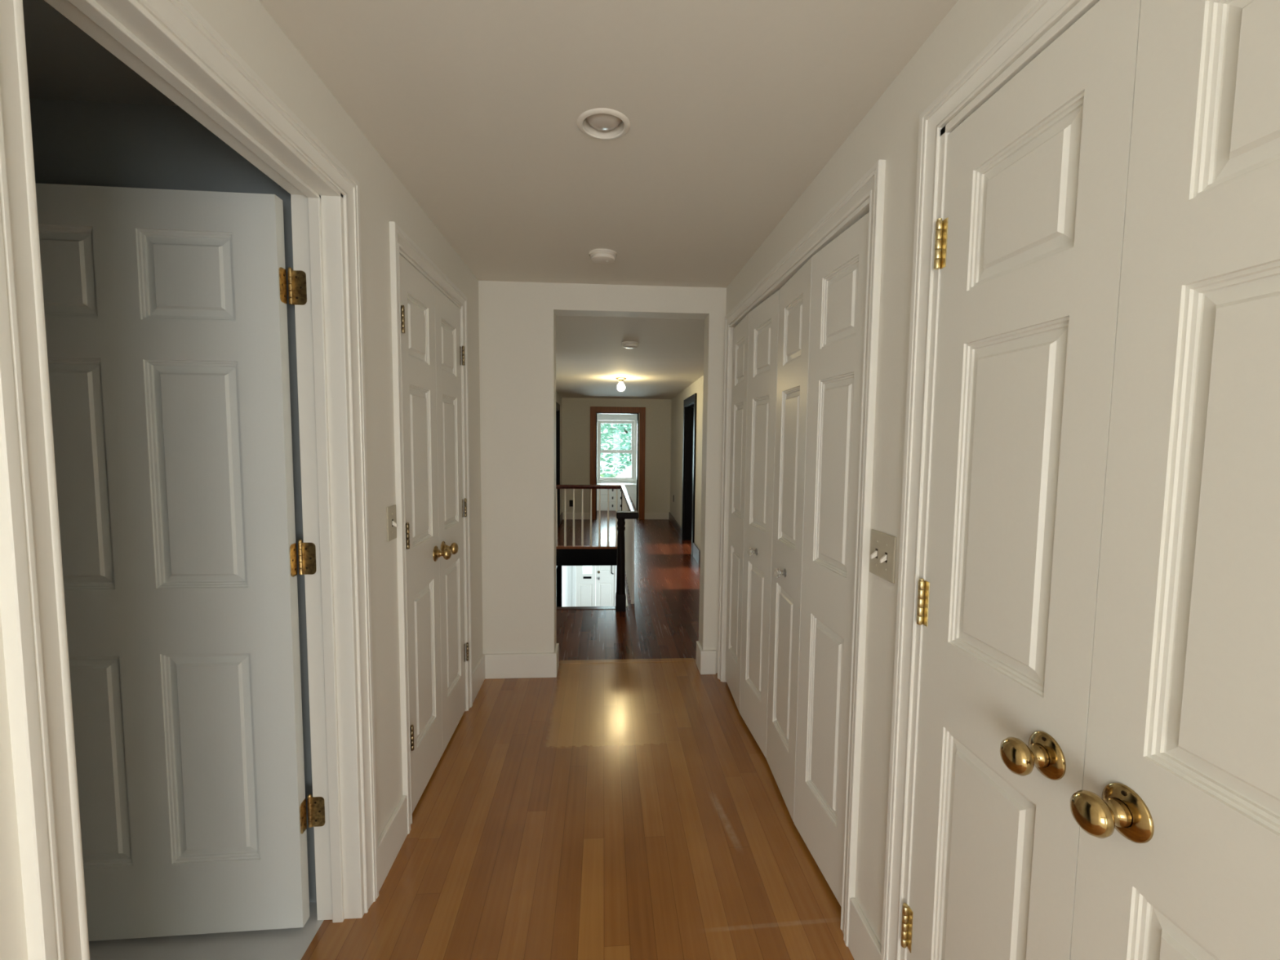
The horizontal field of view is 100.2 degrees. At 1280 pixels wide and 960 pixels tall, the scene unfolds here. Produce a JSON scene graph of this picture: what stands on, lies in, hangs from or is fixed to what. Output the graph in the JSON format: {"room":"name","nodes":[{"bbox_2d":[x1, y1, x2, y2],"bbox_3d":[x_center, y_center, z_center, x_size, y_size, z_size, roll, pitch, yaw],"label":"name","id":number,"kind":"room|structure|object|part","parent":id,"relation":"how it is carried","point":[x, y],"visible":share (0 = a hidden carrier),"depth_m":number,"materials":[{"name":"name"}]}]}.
{"room":"home hallway","nodes":[
{"label":"home hallway","id":0,"kind":"room"},
{"bbox_2d":[29,98,316,902],"bbox_3d":[-1.821,0.207,0.484,1.955,2.280,2.100,0,4,-4],"label":"wall","id":1,"kind":"structure","parent":0,"point":[75,143],"depth_m":1.44,"materials":[{"name":"paint"}]},
{"bbox_2d":[0,0,568,959],"bbox_3d":[-1.137,1.111,5.332,0.130,4.780,11.800,0,4,-4],"label":"wall","id":2,"kind":"structure","parent":0,"point":[246,26],"depth_m":1.65,"materials":[{"name":"paint"}]},
{"bbox_2d":[35,182,324,941],"bbox_3d":[-1.304,0.265,1.430,0.822,2.000,0.045,0,4,-5],"label":"door","id":3,"kind":"structure","parent":2,"relation":"in","point":[166,311],"depth_m":1.41,"materials":[{"name":"paint"}]},
{"bbox_2d":[0,0,378,959],"bbox_3d":[-0.831,0.257,1.096,0.142,2.111,0.938,0,4,-4],"label":"door frame","id":4,"kind":"structure","parent":2,"relation":"attached to","point":[169,44],"depth_m":0.94,"materials":[{"name":"paint"}]},
{"bbox_2d":[386,504,397,542],"bbox_3d":[-0.813,0.142,1.767,0.020,0.114,0.072,0,4,-4],"label":"light switch","id":5,"kind":"object","parent":2,"relation":"attached to","point":[392,525],"visible":1,"depth_m":1.76,"materials":[{"name":"beige plastic"}]},
{"bbox_2d":[377,795,407,891],"bbox_3d":[-0.821,1.193,1.765,0.015,0.146,0.251,0,4,-4],"label":"baseboard","id":6,"kind":"structure","parent":2,"relation":"attached to","point":[393,837],"depth_m":1.75,"materials":[{"name":"paint"}]},
{"bbox_2d":[399,253,451,813],"bbox_3d":[-0.831,0.217,2.083,0.099,2.015,0.401,0,4,-4],"label":"door","id":7,"kind":"structure","parent":2,"relation":"in","point":[424,553],"depth_m":2.08,"materials":[{"name":"wood"}]},
{"bbox_3d":[-0.822,0.308,2.240,0.058,0.052,0.052,0,4,-4],"label":"knob","id":8,"kind":"part","parent":7,"relation":"part of","materials":[{"name":"gold metal"}]},
{"bbox_2d":[389,221,472,834],"bbox_3d":[-0.899,0.173,2.277,0.118,2.104,0.928,0,4,-4],"label":"door frame","id":9,"kind":"structure","parent":2,"relation":"attached to","point":[400,242],"depth_m":1.88,"materials":[{"name":"paint"}]},
{"bbox_2d":[434,285,468,753],"bbox_3d":[-0.858,0.187,2.485,0.099,2.015,0.401,0,4,-4],"label":"door","id":10,"kind":"structure","parent":2,"relation":"in","point":[447,314],"depth_m":2.46,"materials":[{"name":"wood"}]},
{"bbox_3d":[-0.829,0.301,2.346,0.058,0.052,0.052,0,4,-4],"label":"knob","id":11,"kind":"part","parent":10,"relation":"part of","materials":[{"name":"gold metal"}]},
{"bbox_2d":[471,653,484,702],"bbox_3d":[-0.903,1.103,2.976,0.015,0.146,0.324,0,4,-4],"label":"baseboard","id":12,"kind":"structure","parent":2,"relation":"attached to","point":[478,673],"depth_m":2.97,"materials":[{"name":"paint"}]},
{"bbox_2d":[555,401,559,526],"bbox_3d":[-1.337,-0.206,8.276,0.125,1.970,0.920,0,4,-4],"label":"door frame","id":13,"kind":"structure","parent":2,"relation":"attached to","point":[557,406],"depth_m":8.62,"materials":[{"name":"black wood"}]},
{"bbox_2d":[556,565,561,606],"bbox_3d":[-1.399,2.297,8.935,0.113,1.880,0.930,0,4,-4],"label":"door frame","id":14,"kind":"structure","parent":2,"relation":"attached to","point":[558,567],"depth_m":9.35,"materials":[{"name":"black wood"}]},
{"bbox_2d":[560,511,562,524],"bbox_3d":[-1.350,0.655,9.120,0.018,0.130,0.630,0,4,-4],"label":"baseboard","id":15,"kind":"structure","parent":2,"relation":"attached to","point":[561,514],"depth_m":9.09,"materials":[{"name":"paint"}]},
{"bbox_2d":[88,510,854,959],"bbox_3d":[0.055,1.127,5.409,6.720,0.240,11.910,0,4,-4],"label":"floor","id":16,"kind":"structure","parent":0,"point":[632,811],"depth_m":1.91,"materials":[{"name":"brown wood"}]},
{"bbox_2d":[556,606,615,609],"bbox_3d":[-0.581,1.083,4.458,0.920,0.032,0.081,0,4,-4],"label":"nosing","id":17,"kind":"structure","parent":16,"relation":"attached to","point":[557,607],"depth_m":4.46,"materials":[{"name":"brown wood"}]},
{"bbox_2d":[555,545,617,549],"bbox_3d":[-0.730,0.888,7.060,0.975,0.030,0.084,0,4,-4],"label":"nosing","id":18,"kind":"structure","parent":16,"relation":"attached to","point":[559,547],"depth_m":7.03,"materials":[{"name":"orange wood"}]},
{"bbox_2d":[555,548,617,565],"bbox_3d":[-0.745,1.016,7.049,0.945,0.224,0.022,0,4,-4],"label":"fascia","id":19,"kind":"object","parent":16,"relation":"attached to","point":[582,557],"visible":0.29,"depth_m":7.04,"materials":[{"name":"black wood"}]},
{"bbox_2d":[555,484,638,611],"bbox_3d":[-0.614,0.569,5.687,1.016,0.820,2.746,0,4,-4],"label":"stair railing","id":20,"kind":"object","parent":16,"relation":"on","point":[624,518],"visible":1,"depth_m":5.25,"materials":[{"name":"brown wood"}]},
{"bbox_3d":[-0.731,0.088,6.992,0.957,0.052,0.062,0,4,-4],"label":"handrail","id":21,"kind":"part","parent":20,"relation":"part of","materials":[{"name":"brown wood"}]},
{"bbox_3d":[-0.157,0.694,4.401,0.084,0.768,0.084,0,4,-4],"label":"newel post","id":22,"kind":"part","parent":20,"relation":"part of","materials":[{"name":"brown wood"}]},
{"bbox_3d":[-0.138,0.186,5.743,0.062,0.052,2.640,0,4,-4],"label":"handrail","id":23,"kind":"part","parent":20,"relation":"part of","materials":[{"name":"brown wood"}]},
{"bbox_2d":[596,482,636,511],"bbox_3d":[-0.486,0.335,10.882,1.600,0.526,0.479,0,4,-4],"label":"drawer bank","id":24,"kind":"object","parent":16,"relation":"on","point":[631,487],"visible":0.34,"depth_m":10.66,"materials":[{"name":"white wood"}]},
{"bbox_3d":[-0.859,0.202,10.634,0.744,0.147,0.019,0,4,-4],"label":"drawer","id":25,"kind":"part","parent":24,"relation":"part of","materials":[{"name":"white wood"}]},
{"bbox_3d":[-0.860,0.358,10.645,0.744,0.147,0.019,0,4,-4],"label":"drawer","id":26,"kind":"part","parent":24,"relation":"part of","materials":[{"name":"white wood"}]},
{"bbox_3d":[-0.862,0.515,10.657,0.744,0.147,0.019,0,4,-4],"label":"drawer","id":27,"kind":"part","parent":24,"relation":"part of","materials":[{"name":"white wood"}]},
{"bbox_2d":[596,482,636,485],"bbox_3d":[-0.483,0.085,10.870,1.600,0.026,0.467,0,4,-4],"label":"countertop","id":28,"kind":"structure","parent":24,"relation":"on","point":[597,483],"depth_m":10.83,"materials":[{"name":"white ceramic"}]},
{"bbox_3d":[-0.082,0.362,10.698,0.744,0.147,0.019,0,4,-4],"label":"drawer","id":29,"kind":"part","parent":24,"relation":"part of","materials":[{"name":"white wood"}]},
{"bbox_3d":[-0.084,0.519,10.710,0.744,0.147,0.019,0,4,-4],"label":"drawer","id":30,"kind":"part","parent":24,"relation":"part of","materials":[{"name":"white wood"}]},
{"bbox_3d":[-0.081,0.206,10.687,0.744,0.147,0.019,0,4,-4],"label":"drawer","id":31,"kind":"part","parent":24,"relation":"part of","materials":[{"name":"white wood"}]},
{"bbox_2d":[625,589,627,607],"bbox_3d":[-0.196,1.111,5.800,0.018,0.269,2.525,0,4,-4],"label":"fascia","id":32,"kind":"object","parent":16,"relation":"attached to","point":[625,589],"visible":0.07,"depth_m":4.67,"materials":[{"name":"white wood"}]},
{"bbox_2d":[559,657,694,663],"bbox_3d":[-0.079,1.153,3.405,0.858,0.006,0.047,0,4,-4],"label":"threshold","id":33,"kind":"object","parent":16,"relation":"on","point":[673,660],"visible":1,"depth_m":3.40,"materials":[{"name":"brown wood"}]},
{"bbox_2d":[22,0,958,288],"bbox_3d":[-1.013,-1.030,1.186,3.530,0.100,3.850,0,4,-4],"label":"ceiling","id":34,"kind":"structure","parent":0,"point":[733,108],"depth_m":1.39,"materials":[{"name":"paint"}]},
{"bbox_2d":[588,248,617,264],"bbox_3d":[-0.175,-1.050,2.528,0.134,0.040,0.134,0,4,-4],"label":"smoke detector","id":35,"kind":"object","parent":34,"relation":"attached to","point":[603,256],"visible":1,"depth_m":2.49,"materials":[{"name":"white plastic"}]},
{"bbox_2d":[577,107,630,139],"bbox_3d":[-0.101,-1.018,1.492,0.149,0.062,0.149,0,4,-4],"label":"recessed light","id":36,"kind":"object","parent":34,"relation":"in","point":[600,123],"visible":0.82,"depth_m":1.49,"materials":[{"name":"white plastic"}]},
{"bbox_3d":[-0.101,-1.012,1.493,0.100,0.043,0.100,0,4,-4],"label":"bulb","id":37,"kind":"part","parent":36,"relation":"part of","materials":[{"name":"white glass"}]},
{"bbox_2d":[568,565,576,606],"bbox_3d":[-0.790,1.931,11.406,5.200,2.260,0.120,0,4,-4],"label":"wall","id":38,"kind":"structure","parent":0,"point":[570,567],"depth_m":11.33,"materials":[{"name":"paint"}]},
{"bbox_2d":[576,565,595,606],"bbox_3d":[-1.152,2.035,11.376,0.415,2.030,0.048,0,4,-4],"label":"door","id":39,"kind":"structure","parent":38,"relation":"in","point":[585,583],"depth_m":11.38,"materials":[{"name":"white wood"}]},
{"bbox_2d":[572,565,616,606],"bbox_3d":[-0.938,2.005,11.332,0.985,2.120,0.020,0,4,-4],"label":"door frame","id":40,"kind":"structure","parent":38,"relation":"attached to","point":[573,566],"depth_m":11.31,"materials":[{"name":"paint"}]},
{"bbox_2d":[595,565,615,606],"bbox_3d":[-0.731,2.039,11.377,0.416,2.030,0.102,0,4,-4],"label":"door","id":41,"kind":"structure","parent":38,"relation":"in","point":[605,575],"depth_m":11.41,"materials":[{"name":"white wood"}]},
{"bbox_2d":[478,280,726,673],"bbox_3d":[0.091,0.026,3.202,2.280,2.280,0.145,0,4,-4],"label":"wall","id":42,"kind":"structure","parent":0,"point":[517,319],"depth_m":3.08,"materials":[{"name":"paint"}]},
{"bbox_2d":[484,643,559,679],"bbox_3d":[-0.704,1.087,3.218,0.415,0.146,0.161,0,4,-4],"label":"baseboard","id":43,"kind":"structure","parent":42,"relation":"attached to","point":[505,665],"depth_m":3.14,"materials":[{"name":"paint"}]},
{"bbox_2d":[695,640,715,674],"bbox_3d":[0.406,1.093,3.294,0.094,0.146,0.161,0,4,-4],"label":"baseboard","id":44,"kind":"structure","parent":42,"relation":"attached to","point":[705,663],"depth_m":3.22,"materials":[{"name":"paint"}]},
{"bbox_2d":[561,397,671,519],"bbox_3d":[-0.418,-0.368,9.502,2.120,2.132,0.120,0,4,-4],"label":"wall","id":45,"kind":"structure","parent":0,"point":[575,411],"depth_m":9.43,"materials":[{"name":"paint"}]},
{"bbox_2d":[568,500,573,506],"bbox_3d":[-1.212,0.413,9.442,0.070,0.114,0.007,0,4,-4],"label":"power outlet","id":46,"kind":"object","parent":45,"relation":"attached to","point":[571,502],"visible":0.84,"depth_m":9.44,"materials":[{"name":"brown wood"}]},
{"bbox_2d":[562,512,590,519],"bbox_3d":[-1.135,0.637,9.459,0.493,0.120,0.018,0,4,-4],"label":"baseboard","id":47,"kind":"structure","parent":45,"relation":"attached to","point":[568,515],"depth_m":9.45,"materials":[{"name":"beige wood"}]},
{"bbox_2d":[590,406,645,519],"bbox_3d":[-0.399,-0.295,9.499,0.971,1.987,0.141,0,4,-4],"label":"door frame","id":48,"kind":"structure","parent":45,"relation":"attached to","point":[594,411],"depth_m":9.42,"materials":[{"name":"orange wood"}]},
{"bbox_2d":[644,512,668,519],"bbox_3d":[0.299,0.644,9.557,0.437,0.120,0.018,0,4,-4],"label":"baseboard","id":49,"kind":"structure","parent":45,"relation":"attached to","point":[647,515],"depth_m":9.55,"materials":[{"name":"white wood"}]},
{"bbox_2d":[596,413,636,480],"bbox_3d":[-0.564,-0.374,11.200,3.800,2.372,0.120,0,4,-4],"label":"wall","id":50,"kind":"structure","parent":0,"point":[597,415],"depth_m":11.08,"materials":[{"name":"white paint"}]},
{"bbox_2d":[596,416,636,482],"bbox_3d":[-0.498,-0.637,11.138,1.040,1.367,0.165,0,4,-4],"label":"window","id":51,"kind":"structure","parent":50,"relation":"in","point":[600,420],"depth_m":11.14,"materials":[{"name":"white wood"}]},
{"bbox_3d":[-0.503,-0.310,11.189,0.756,0.613,0.035,0,4,-4],"label":"sash","id":52,"kind":"part","parent":51,"relation":"part of","materials":[{"name":"clear glass"}]},
{"bbox_3d":[-0.500,-0.911,11.183,0.756,0.658,0.035,0,4,-4],"label":"sash","id":53,"kind":"part","parent":51,"relation":"part of","materials":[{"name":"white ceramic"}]},
{"bbox_2d":[555,315,704,399],"bbox_3d":[0.089,-1.320,7.295,7.020,0.100,8.200,0,4,-4],"label":"ceiling","id":54,"kind":"structure","parent":0,"point":[668,358],"depth_m":4.69,"materials":[{"name":"paint"}]},
{"bbox_2d":[615,377,626,391],"bbox_3d":[-0.222,-1.119,6.264,0.128,0.156,0.128,0,4,-4],"label":"ceiling lamp","id":55,"kind":"object","parent":54,"relation":"attached to","point":[620,387],"visible":1,"depth_m":6.23,"materials":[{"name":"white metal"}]},
{"bbox_3d":[-0.222,-1.092,6.266,0.095,0.102,0.095,0,4,-4],"label":"bulb","id":56,"kind":"part","parent":55,"relation":"part of","materials":[{"name":"white glass"}]},
{"bbox_2d":[621,341,639,348],"bbox_3d":[-0.074,-1.011,4.021,0.134,0.040,0.134,0,4,-4],"label":"smoke detector","id":57,"kind":"object","parent":54,"relation":"attached to","point":[627,344],"visible":1,"depth_m":3.98,"materials":[{"name":"white plastic"}]},
{"bbox_2d":[670,375,703,550],"bbox_3d":[0.725,-0.130,6.421,0.101,2.132,6.200,0,4,-2],"label":"wall","id":58,"kind":"structure","parent":0,"point":[677,402],"depth_m":7.87,"materials":[{"name":"paint"}]},
{"bbox_2d":[668,511,681,537],"bbox_3d":[0.566,0.710,8.621,0.020,0.130,1.928,0,4,-2],"label":"baseboard","id":59,"kind":"structure","parent":58,"relation":"attached to","point":[673,522],"depth_m":8.48,"materials":[{"name":"paint"}]},
{"bbox_2d":[681,393,697,555],"bbox_3d":[0.689,-0.097,7.035,0.125,1.975,1.120,0,4,-2],"label":"door frame","id":60,"kind":"structure","parent":58,"relation":"attached to","point":[689,428],"depth_m":7.46,"materials":[{"name":"black wood"}]},
{"bbox_2d":[691,408,693,518],"bbox_3d":[1.175,-0.074,7.536,0.880,1.850,0.035,0,4,-4],"label":"door","id":61,"kind":"structure","parent":58,"relation":"in","point":[693,408],"depth_m":7.49,"materials":[{"name":"black wood"}]},
{"bbox_2d":[693,542,700,565],"bbox_3d":[0.665,0.865,6.291,0.019,0.165,0.498,0,4,-2],"label":"baseboard","id":62,"kind":"structure","parent":58,"relation":"attached to","point":[696,552],"depth_m":6.21,"materials":[{"name":"paint"}]},
{"bbox_2d":[722,0,1075,944],"bbox_3d":[0.671,0.171,1.317,0.120,2.280,3.705,0,4,-4],"label":"wall","id":63,"kind":"structure","parent":0,"point":[889,131],"depth_m":1.33,"materials":[{"name":"paint"}]},
{"bbox_2d":[725,312,749,712],"bbox_3d":[0.528,0.175,2.847,0.033,2.000,0.388,0,4,-1],"label":"door","id":64,"kind":"structure","parent":63,"relation":"in","point":[740,332],"depth_m":2.84,"materials":[{"name":"wood"}]},
{"bbox_2d":[739,289,779,758],"bbox_3d":[0.535,0.204,2.455,0.073,2.000,0.388,0,4,-6],"label":"door","id":65,"kind":"structure","parent":63,"relation":"in","point":[763,328],"depth_m":2.44,"materials":[{"name":"wood"}]},
{"bbox_3d":[0.517,0.331,2.460,0.039,0.035,0.037,0,4,-6],"label":"closet knob","id":66,"kind":"part","parent":65,"relation":"part of","materials":[{"name":"white plastic"}]},
{"bbox_2d":[766,257,812,822],"bbox_3d":[0.560,0.233,2.064,0.073,2.000,0.388,0,4,-1],"label":"door","id":67,"kind":"structure","parent":63,"relation":"in","point":[795,295],"depth_m":2.04,"materials":[{"name":"wood"}]},
{"bbox_3d":[0.542,0.359,2.071,0.039,0.035,0.037,0,4,-1],"label":"closet knob","id":68,"kind":"part","parent":67,"relation":"part of","materials":[{"name":"white plastic"}]},
{"bbox_2d":[717,159,885,946],"bbox_3d":[0.592,0.187,2.264,0.128,2.106,1.703,0,4,-4],"label":"door frame","id":69,"kind":"structure","parent":63,"relation":"attached to","point":[866,196],"depth_m":1.46,"materials":[{"name":"paint"}]},
{"bbox_2d":[793,212,869,906],"bbox_3d":[0.607,0.262,1.675,0.033,2.000,0.388,0,4,-7],"label":"door","id":70,"kind":"structure","parent":63,"relation":"in","point":[839,269],"depth_m":1.67,"materials":[{"name":"wood"}]},
{"bbox_2d":[848,897,880,959],"bbox_3d":[0.592,1.234,1.400,0.015,0.146,0.169,0,4,-4],"label":"baseboard","id":71,"kind":"structure","parent":63,"relation":"attached to","point":[863,943],"depth_m":1.42,"materials":[{"name":"paint"}]},
{"bbox_2d":[869,528,896,583],"bbox_3d":[0.599,0.188,1.337,0.020,0.114,0.116,0,4,-4],"label":"light switch","id":72,"kind":"object","parent":63,"relation":"attached to","point":[882,545],"visible":1,"depth_m":1.33,"materials":[{"name":"beige plastic"}]},
{"bbox_2d":[880,0,1099,959],"bbox_3d":[0.693,0.294,0.773,0.128,2.113,0.951,0,4,-4],"label":"door frame","id":73,"kind":"structure","parent":63,"relation":"attached to","point":[1037,18],"depth_m":1.17,"materials":[{"name":"paint"}]},
{"bbox_2d":[900,0,1141,959],"bbox_3d":[0.617,0.313,0.973,0.102,2.015,0.406,0,4,-4],"label":"door","id":74,"kind":"structure","parent":63,"relation":"in","point":[1028,242],"depth_m":0.91,"materials":[{"name":"wood"}]},
{"bbox_3d":[0.605,0.434,0.840,0.062,0.055,0.055,0,4,-4],"label":"knob","id":75,"kind":"part","parent":74,"relation":"part of","materials":[{"name":"gold metal"}]},
{"bbox_2d":[1070,0,1279,959],"bbox_3d":[0.645,0.343,0.568,0.102,2.015,0.406,0,4,-4],"label":"door","id":76,"kind":"structure","parent":63,"relation":"in","point":[1176,810],"depth_m":0.64,"materials":[{"name":"wood"}]},
{"bbox_3d":[0.614,0.443,0.711,0.062,0.055,0.055,0,4,-4],"label":"knob","id":77,"kind":"part","parent":76,"relation":"part of","materials":[{"name":"gold metal"}]},
{"label":"outside","id":78,"kind":"structure","parent":0,"visible":0},
{"bbox_3d":[-2.807,1.475,40.925,80.000,0.200,58.400,0,4,-4],"label":"ground","id":79,"kind":"structure","parent":78,"visible":0},
{"bbox_2d":[600,423,631,477],"bbox_3d":[-0.306,-2.397,27.016,6.987,9.614,6.905,0,4,-4],"label":"leafy tree","id":80,"kind":"object","parent":79,"relation":"on","point":[612,431],"visible":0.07,"depth_m":26.02,"materials":[{"name":"green plant"}]},
{"bbox_2d":[615,465,631,477],"bbox_3d":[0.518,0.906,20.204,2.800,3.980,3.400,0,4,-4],"label":"house","id":81,"kind":"structure","parent":79,"relation":"on","point":[626,473],"depth_m":20.12,"materials":[{"name":"white"}]},
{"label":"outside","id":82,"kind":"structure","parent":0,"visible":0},
{"bbox_2d":[582,565,591,573],"bbox_3d":[-1.249,3.059,18.032,12.000,0.030,12.400,0,4,-4],"label":"walkway","id":83,"kind":"structure","parent":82,"point":[586,569],"depth_m":18.07,"materials":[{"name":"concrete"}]}
]}

